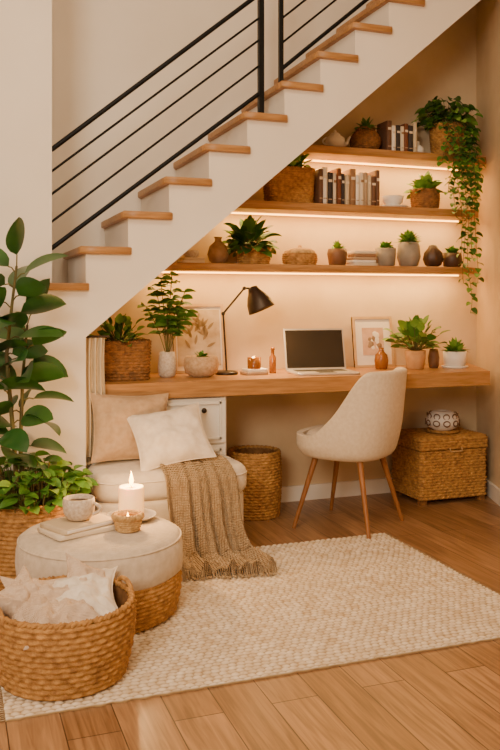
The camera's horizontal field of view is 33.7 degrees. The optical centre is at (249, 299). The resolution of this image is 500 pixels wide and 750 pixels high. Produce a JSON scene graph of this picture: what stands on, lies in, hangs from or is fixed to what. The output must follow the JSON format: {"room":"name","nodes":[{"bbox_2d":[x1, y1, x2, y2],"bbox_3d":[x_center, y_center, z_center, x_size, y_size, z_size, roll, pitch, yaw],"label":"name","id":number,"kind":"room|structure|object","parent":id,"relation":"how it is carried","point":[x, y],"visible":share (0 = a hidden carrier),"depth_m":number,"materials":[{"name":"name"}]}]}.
{"room":"home office","nodes":[
{"label":"home office","id":0,"kind":"room"},
{"bbox_2d":[0,0,51,472],"bbox_3d":[-2.048,-0.750,3.511,2.353,3.900,0.200,0,0,-20],"label":"wall","id":1,"kind":"structure","parent":0,"point":[25,25],"depth_m":3.85,"materials":[{"name":"paint"}]},
{"bbox_2d":[0,493,499,749],"bbox_3d":[0.290,1.250,1.250,5.800,0.100,7.150,0,0,-20],"label":"floor","id":2,"kind":"structure","parent":0,"point":[445,698],"depth_m":2.47,"materials":[{"name":"brown wood"}]},
{"bbox_2d":[87,454,246,520],"bbox_3d":[-0.393,0.981,3.917,0.734,0.438,0.388,0,0,-20],"label":"upholstered bench","id":3,"kind":"object","parent":2,"relation":"on","point":[109,475],"visible":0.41,"depth_m":3.71,"materials":[{"name":"beige fabric"}]},
{"bbox_2d":[90,393,168,462],"bbox_3d":[-0.571,0.608,3.951,0.403,0.338,0.184,0,0,-20],"label":"throw pillow","id":4,"kind":"object","parent":3,"relation":"on","point":[114,439],"visible":0.68,"depth_m":3.88,"materials":[{"name":"beige fabric"}]},
{"bbox_2d":[127,402,216,470],"bbox_3d":[-0.371,0.640,3.869,0.393,0.288,0.214,0,0,-20],"label":"throw pillow","id":5,"kind":"object","parent":3,"relation":"on","point":[176,435],"visible":0.99,"depth_m":3.82,"materials":[{"name":"white fabric"}]},
{"bbox_2d":[160,453,279,580],"bbox_3d":[-0.197,0.962,3.808,0.448,0.446,0.696,0,0,-20],"label":"knit throw blanket","id":6,"kind":"object","parent":3,"relation":"on","point":[203,496],"visible":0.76,"depth_m":3.71,"materials":[{"name":"beige fabric"}]},
{"bbox_2d":[0,533,499,721],"bbox_3d":[-0.004,1.192,3.282,1.989,0.014,1.299,0,0,-20],"label":"woven area rug","id":7,"kind":"object","parent":2,"relation":"on","point":[343,601],"visible":0.61,"depth_m":3.06,"materials":[{"name":"fabric"}]},
{"bbox_2d":[0,217,97,590],"bbox_3d":[-0.994,0.423,3.483,0.715,1.527,0.545,0,0,-20],"label":"rubber plant","id":8,"kind":"object","parent":7,"relation":"on","point":[28,499],"visible":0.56,"depth_m":3.46,"materials":[{"name":"green plant"}]},
{"bbox_2d":[0,575,136,700],"bbox_3d":[-0.594,1.056,2.631,0.461,0.263,0.461,0,0,-34],"label":"round wicker basket","id":9,"kind":"object","parent":7,"relation":"on","point":[64,661],"visible":0.8,"depth_m":2.44,"materials":[{"name":"brown wicker"}]},
{"bbox_2d":[0,553,117,650],"bbox_3d":[-0.609,1.013,2.617,0.475,0.320,0.377,0,0,-20],"label":"pillows","id":10,"kind":"object","parent":9,"relation":"in","point":[86,592],"visible":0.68,"depth_m":2.63,"materials":[{"name":"beige fabric"}]},
{"bbox_2d":[15,512,182,632],"bbox_3d":[-0.574,1.030,3.170,0.632,0.313,0.632,0,0,-20],"label":"pouf","id":11,"kind":"object","parent":7,"relation":"on","point":[151,557],"visible":0.6,"depth_m":2.97,"materials":[{"name":"fabric"}]},
{"bbox_2d":[37,514,114,541],"bbox_3d":[-0.648,0.855,3.131,0.260,0.038,0.192,0,0,-40],"label":"stacked books","id":12,"kind":"object","parent":11,"relation":"on","point":[60,529],"visible":0.83,"depth_m":3.07,"materials":[{"name":"paper"}]},
{"bbox_2d":[62,494,101,520],"bbox_3d":[-0.646,0.793,3.145,0.136,0.084,0.122,0,0,-29],"label":"coffee mug","id":13,"kind":"object","parent":12,"relation":"on","point":[76,507],"visible":1,"depth_m":3.10,"materials":[{"name":"ceramic"}]},
{"bbox_2d":[111,509,144,532],"bbox_3d":[-0.464,0.839,3.131,0.125,0.068,0.126,0,0,-20],"label":"candle holder","id":14,"kind":"object","parent":11,"relation":"on","point":[128,520],"visible":1,"depth_m":3.09,"materials":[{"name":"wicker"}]},
{"bbox_2d":[106,508,156,520],"bbox_3d":[-0.475,0.866,3.307,0.200,0.016,0.200,0,0,-20],"label":"plate","id":15,"kind":"object","parent":11,"relation":"on","point":[148,513],"visible":0.34,"depth_m":3.33,"materials":[{"name":"white ceramic"}]},
{"bbox_2d":[119,471,143,511],"bbox_3d":[-0.476,0.776,3.312,0.100,0.178,0.100,0,0,-20],"label":"pillar candle","id":16,"kind":"object","parent":15,"relation":"on","point":[131,496],"visible":0.75,"depth_m":3.27,"materials":[{"name":"wax"}]},
{"bbox_2d":[227,445,281,520],"bbox_3d":[0.023,1.017,4.616,0.315,0.366,0.316,0,0,-20],"label":"wicker basket","id":17,"kind":"object","parent":2,"relation":"on","point":[262,492],"visible":0.67,"depth_m":4.48,"materials":[{"name":"brown wicker"}]},
{"bbox_2d":[38,0,479,477],"bbox_3d":[0.167,-0.474,4.532,2.679,3.348,0.663,0,0,-20],"label":"staircase","id":18,"kind":"structure","parent":2,"relation":"on","point":[247,151],"depth_m":4.15,"materials":[{"name":"paint"}]},
{"bbox_2d":[86,335,108,337],"bbox_3d":[-0.731,0.175,3.943,0.117,0.012,0.012,0,0,-20],"label":"curtain rod","id":19,"kind":"object","parent":18,"relation":"attached to","point":[88,336],"visible":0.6,"depth_m":3.94,"materials":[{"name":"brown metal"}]},
{"bbox_2d":[86,338,104,456],"bbox_3d":[-0.739,0.463,3.940,0.103,0.565,0.036,0,0,-20],"label":"linen curtain","id":20,"kind":"object","parent":19,"relation":"hanging from","point":[95,373],"visible":0.68,"depth_m":3.94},
{"bbox_2d":[52,0,368,250],"bbox_3d":[0.128,-1.460,4.335,2.310,2.446,0.080,0,0,-20],"label":"stair railing","id":21,"kind":"object","parent":18,"relation":"on","point":[259,95],"visible":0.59,"depth_m":4.18,"materials":[{"name":"black metal"}]},
{"bbox_2d":[86,363,489,493],"bbox_3d":[0.310,0.805,4.653,2.555,0.790,0.557,0,0,-20],"label":"built-in desk","id":22,"kind":"object","parent":2,"relation":"on","point":[183,389],"visible":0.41,"depth_m":4.26,"materials":[{"name":"brown wood"}]},
{"bbox_2d":[89,313,151,381],"bbox_3d":[-0.678,0.238,4.261,0.345,0.343,0.317,0,0,-34],"label":"wicker basket planter","id":23,"kind":"object","parent":22,"relation":"on","point":[125,359],"visible":0.73,"depth_m":4.18,"materials":[{"name":"wicker"}]},
{"bbox_2d":[137,271,197,377],"bbox_3d":[-0.436,0.128,4.377,0.331,0.564,0.199,0,0,-20],"label":"potted plant","id":24,"kind":"object","parent":22,"relation":"on","point":[167,367],"visible":1,"depth_m":4.37,"materials":[{"name":"plant"}]},
{"bbox_2d":[172,304,225,373],"bbox_3d":[-0.290,0.217,4.672,0.300,0.389,0.074,0,0,-20],"label":"framed botanical print","id":25,"kind":"object","parent":22,"relation":"on","point":[206,332],"visible":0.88,"depth_m":4.68,"materials":[{"name":"paper"}]},
{"bbox_2d":[183,350,218,376],"bbox_3d":[-0.262,0.340,4.417,0.190,0.141,0.190,0,0,-20],"label":"round planter","id":26,"kind":"object","parent":22,"relation":"on","point":[200,365],"visible":1,"depth_m":4.34,"materials":[{"name":"ceramic"}]},
{"bbox_2d":[215,285,274,374],"bbox_3d":[-0.028,0.165,4.572,0.332,0.491,0.153,0,0,-5],"label":"desk lamp","id":27,"kind":"object","parent":22,"relation":"on","point":[258,300],"visible":0.98,"depth_m":4.54,"materials":[{"name":"brown metal"}]},
{"bbox_2d":[240,368,267,375],"bbox_3d":[0.023,0.394,4.542,0.130,0.033,0.100,0,0,-26],"label":"book stack","id":28,"kind":"object","parent":22,"relation":"on","point":[263,371],"visible":0.91,"depth_m":4.50,"materials":[{"name":"beige paper"}]},
{"bbox_2d":[247,357,260,368],"bbox_3d":[0.023,0.342,4.542,0.076,0.070,0.076,0,0,-20],"label":"jar candle","id":29,"kind":"object","parent":28,"relation":"on","point":[252,362],"visible":1,"depth_m":4.51,"materials":[{"name":"glass"}]},
{"bbox_2d":[269,347,275,372],"bbox_3d":[0.127,0.338,4.622,0.038,0.145,0.038,0,0,-20],"label":"bottle","id":30,"kind":"object","parent":22,"relation":"on","point":[272,359],"visible":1,"depth_m":4.61,"materials":[{"name":"brown glass"}]},
{"bbox_2d":[283,328,359,375],"bbox_3d":[0.399,0.288,4.632,0.360,0.245,0.298,0,0,-13],"label":"laptop","id":31,"kind":"object","parent":22,"relation":"on","point":[321,351],"visible":1,"depth_m":4.74,"materials":[{"name":"metal"}]},
{"bbox_2d":[351,316,394,367],"bbox_3d":[0.754,0.257,5.062,0.270,0.310,0.063,0,0,-20],"label":"framed picture","id":32,"kind":"object","parent":22,"relation":"on","point":[368,333],"visible":1,"depth_m":5.05,"materials":[{"name":"paper"}]},
{"bbox_2d":[374,347,387,368],"bbox_3d":[0.780,0.346,4.902,0.084,0.128,0.084,0,0,-20],"label":"vase","id":33,"kind":"object","parent":22,"relation":"on","point":[381,358],"visible":1,"depth_m":4.87,"materials":[{"name":"orange ceramic"}]},
{"bbox_2d":[382,315,450,369],"bbox_3d":[0.994,0.248,4.894,0.397,0.324,0.369,0,0,-20],"label":"potted pilea","id":34,"kind":"object","parent":22,"relation":"on","point":[411,330],"visible":1,"depth_m":4.86,"materials":[{"name":"green plant"}]},
{"bbox_2d":[428,349,438,367],"bbox_3d":[1.109,0.352,4.979,0.068,0.115,0.068,0,0,-20],"label":"vase","id":35,"kind":"object","parent":22,"relation":"on","point":[433,356],"visible":0.99,"depth_m":4.96,"materials":[{"name":"ceramic"}]},
{"bbox_2d":[441,337,470,368],"bbox_3d":[1.248,0.316,5.007,0.182,0.189,0.187,0,0,-20],"label":"potted succulent","id":36,"kind":"object","parent":22,"relation":"on","point":[454,357],"visible":1,"depth_m":4.96,"materials":[{"name":"white ceramic"}]},
{"bbox_2d":[292,367,406,538],"bbox_3d":[0.546,0.781,4.401,0.559,0.843,0.536,0,0,32],"label":"desk chair","id":37,"kind":"object","parent":2,"relation":"on","point":[367,424],"visible":1,"depth_m":4.17,"materials":[{"name":"fabric"}]},
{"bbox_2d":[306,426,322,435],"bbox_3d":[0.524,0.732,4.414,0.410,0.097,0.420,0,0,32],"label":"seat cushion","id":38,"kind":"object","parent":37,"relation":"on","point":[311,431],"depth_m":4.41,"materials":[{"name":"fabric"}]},
{"bbox_2d":[391,427,487,505],"bbox_3d":[1.151,1.002,5.024,0.484,0.397,0.384,0,0,-20],"label":"storage chest","id":39,"kind":"object","parent":2,"relation":"on","point":[427,466],"visible":0.93,"depth_m":4.88,"materials":[{"name":"brown wicker"}]},
{"bbox_2d":[425,410,459,433],"bbox_3d":[1.173,0.737,5.024,0.208,0.130,0.206,0,0,-20],"label":"ceramic bowl","id":40,"kind":"object","parent":39,"relation":"on","point":[438,421],"visible":1,"depth_m":4.95,"materials":[{"name":"ceramic"}]},
{"bbox_2d":[52,0,475,485],"bbox_3d":[0.238,-0.750,4.974,2.950,3.900,0.115,0,0,-20],"label":"wall","id":41,"kind":"structure","parent":0,"point":[445,68],"depth_m":4.85,"materials":[{"name":"paint"}]},
{"bbox_2d":[162,262,479,275],"bbox_3d":[0.407,-0.176,4.831,2.130,0.048,0.270,0,0,-20],"label":"floating shelf","id":42,"kind":"object","parent":41,"relation":"attached to","point":[225,268],"visible":0.88,"depth_m":4.73,"materials":[{"name":"brown wood"}]},
{"bbox_2d":[178,250,204,262],"bbox_3d":[-0.323,-0.237,4.543,0.130,0.075,0.100,0,0,-20],"label":"books","id":43,"kind":"object","parent":42,"relation":"on","point":[191,256],"visible":0.91,"depth_m":4.50,"materials":[{"name":"paper"}]},
{"bbox_2d":[207,237,228,262],"bbox_3d":[-0.178,-0.275,4.596,0.120,0.150,0.120,0,0,-20],"label":"vase","id":44,"kind":"object","parent":42,"relation":"on","point":[218,251],"visible":0.84,"depth_m":4.55,"materials":[{"name":"ceramic"}]},
{"bbox_2d":[222,214,280,263],"bbox_3d":[-0.003,-0.342,4.662,0.377,0.284,0.369,0,0,-20],"label":"fern","id":45,"kind":"object","parent":42,"relation":"on","point":[242,242],"visible":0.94,"depth_m":4.61,"materials":[{"name":"green plant"}]},
{"bbox_2d":[282,245,317,264],"bbox_3d":[0.287,-0.259,4.766,0.211,0.118,0.184,0,0,-20],"label":"wicker bowl","id":46,"kind":"object","parent":42,"relation":"on","point":[299,255],"visible":0.88,"depth_m":4.69,"materials":[{"name":"brown wicker"}]},
{"bbox_2d":[327,240,346,264],"bbox_3d":[0.513,-0.276,4.848,0.120,0.152,0.120,0,0,-20],"label":"potted succulent","id":47,"kind":"object","parent":42,"relation":"on","point":[337,255],"visible":0.92,"depth_m":4.80,"materials":[{"name":"brown ceramic"}]},
{"bbox_2d":[346,251,377,265],"bbox_3d":[0.665,-0.244,4.903,0.162,0.089,0.120,0,0,-20],"label":"book stack","id":48,"kind":"object","parent":42,"relation":"on","point":[366,258],"visible":0.97,"depth_m":4.85,"materials":[{"name":"beige paper"}]},
{"bbox_2d":[375,241,395,265],"bbox_3d":[0.814,-0.277,4.957,0.128,0.154,0.128,0,0,-20],"label":"potted succulent","id":49,"kind":"object","parent":42,"relation":"on","point":[386,254],"visible":0.92,"depth_m":4.91,"materials":[{"name":"white ceramic"}]},
{"bbox_2d":[397,229,421,265],"bbox_3d":[0.961,-0.316,5.018,0.146,0.232,0.167,0,0,-37],"label":"potted succulent","id":50,"kind":"object","parent":42,"relation":"on","point":[408,250],"visible":0.96,"depth_m":4.96,"materials":[{"name":"white ceramic"}]},
{"bbox_2d":[423,245,443,266],"bbox_3d":[1.123,-0.270,5.072,0.128,0.140,0.126,0,0,-20],"label":"ornament","id":51,"kind":"object","parent":42,"relation":"on","point":[432,257],"visible":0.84,"depth_m":5.03,"materials":[{"name":"ceramic"}]},
{"bbox_2d":[443,245,461,266],"bbox_3d":[1.255,-0.271,5.118,0.120,0.141,0.120,0,0,-20],"label":"potted succulent","id":52,"kind":"object","parent":42,"relation":"on","point":[450,259],"visible":0.93,"depth_m":5.08,"materials":[{"name":"brown ceramic"}]},
{"bbox_2d":[281,477,391,502],"bbox_3d":[0.583,1.155,5.043,1.855,0.090,0.020,0,0,-20],"label":"baseboard","id":53,"kind":"structure","parent":41,"relation":"attached to","point":[379,485],"depth_m":5.01,"materials":[{"name":"paint"}]},
{"bbox_2d":[231,200,477,221],"bbox_3d":[0.600,-0.523,4.901,1.720,0.053,0.270,0,0,-20],"label":"floating shelf","id":54,"kind":"object","parent":41,"relation":"attached to","point":[255,207],"visible":0.88,"depth_m":4.82,"materials":[{"name":"brown wood"}]},
{"bbox_2d":[263,154,315,202],"bbox_3d":[0.224,-0.704,4.738,0.298,0.308,0.251,0,0,-20],"label":"wicker basket planter","id":55,"kind":"object","parent":54,"relation":"on","point":[294,182],"visible":0.76,"depth_m":4.66,"materials":[{"name":"wicker"}]},
{"bbox_2d":[313,167,379,205],"bbox_3d":[0.558,-0.657,4.853,0.397,0.215,0.144,0,0,-20],"label":"books","id":56,"kind":"object","parent":54,"relation":"on","point":[335,186],"visible":0.8,"depth_m":4.79,"materials":[{"name":"paper"}]},
{"bbox_2d":[381,195,407,206],"bbox_3d":[0.861,-0.588,4.974,0.188,0.075,0.188,0,0,-20],"label":"bowl","id":57,"kind":"object","parent":54,"relation":"on","point":[388,200],"visible":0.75,"depth_m":4.92,"materials":[{"name":"ceramic"}]},
{"bbox_2d":[404,171,443,207],"bbox_3d":[1.060,-0.672,5.044,0.242,0.244,0.245,0,0,-20],"label":"potted plant","id":58,"kind":"object","parent":54,"relation":"on","point":[424,193],"visible":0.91,"depth_m":4.99,"materials":[{"name":"brown wicker"}]},
{"bbox_2d":[300,145,485,170],"bbox_3d":[0.783,-0.854,4.968,1.330,0.053,0.270,0,0,-20],"label":"floating shelf","id":59,"kind":"object","parent":41,"relation":"attached to","point":[318,153],"visible":0.77,"depth_m":4.89,"materials":[{"name":"brown wood"}]},
{"bbox_2d":[322,130,350,146],"bbox_3d":[0.508,-0.939,4.846,0.137,0.118,0.139,0,0,26],"label":"teapot","id":60,"kind":"object","parent":59,"relation":"on","point":[334,139],"visible":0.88,"depth_m":4.80,"materials":[{"name":"ceramic"}]},
{"bbox_2d":[349,117,380,148],"bbox_3d":[0.685,-0.984,4.913,0.192,0.209,0.196,0,0,-34],"label":"potted plant","id":61,"kind":"object","parent":59,"relation":"on","point":[364,136],"visible":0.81,"depth_m":4.85,"materials":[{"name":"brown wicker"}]},
{"bbox_2d":[377,120,416,151],"bbox_3d":[0.885,-0.973,4.972,0.202,0.186,0.137,0,0,-20],"label":"books","id":62,"kind":"object","parent":59,"relation":"on","point":[403,137],"visible":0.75,"depth_m":4.92,"materials":[{"name":"paper"}]},
{"bbox_2d":[417,141,424,151],"bbox_3d":[1.016,-0.924,5.031,0.096,0.088,0.096,0,0,-20],"label":"ceramic jar","id":63,"kind":"object","parent":59,"relation":"on","point":[420,148],"visible":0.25,"depth_m":4.99,"materials":[{"name":"white ceramic"}]},
{"bbox_2d":[412,96,484,314],"bbox_3d":[1.202,-0.580,5.083,0.448,1.352,0.448,0,0,-20],"label":"trailing plant","id":64,"kind":"object","parent":59,"relation":"on","point":[449,137],"visible":0.97,"depth_m":4.96,"materials":[{"name":"plant"}]},
{"bbox_2d":[476,0,499,487],"bbox_3d":[1.491,-0.750,2.171,0.094,3.900,6.507,0,0,1],"label":"wall","id":65,"kind":"structure","parent":0,"point":[487,11],"depth_m":5.09,"materials":[{"name":"paint"}]},
{"bbox_2d":[486,478,499,505],"bbox_3d":[1.448,1.155,3.464,0.016,0.090,3.765,0,0,1],"label":"baseboard","id":66,"kind":"structure","parent":65,"relation":"attached to","point":[493,492],"depth_m":4.94,"materials":[{"name":"paint"}]}
]}

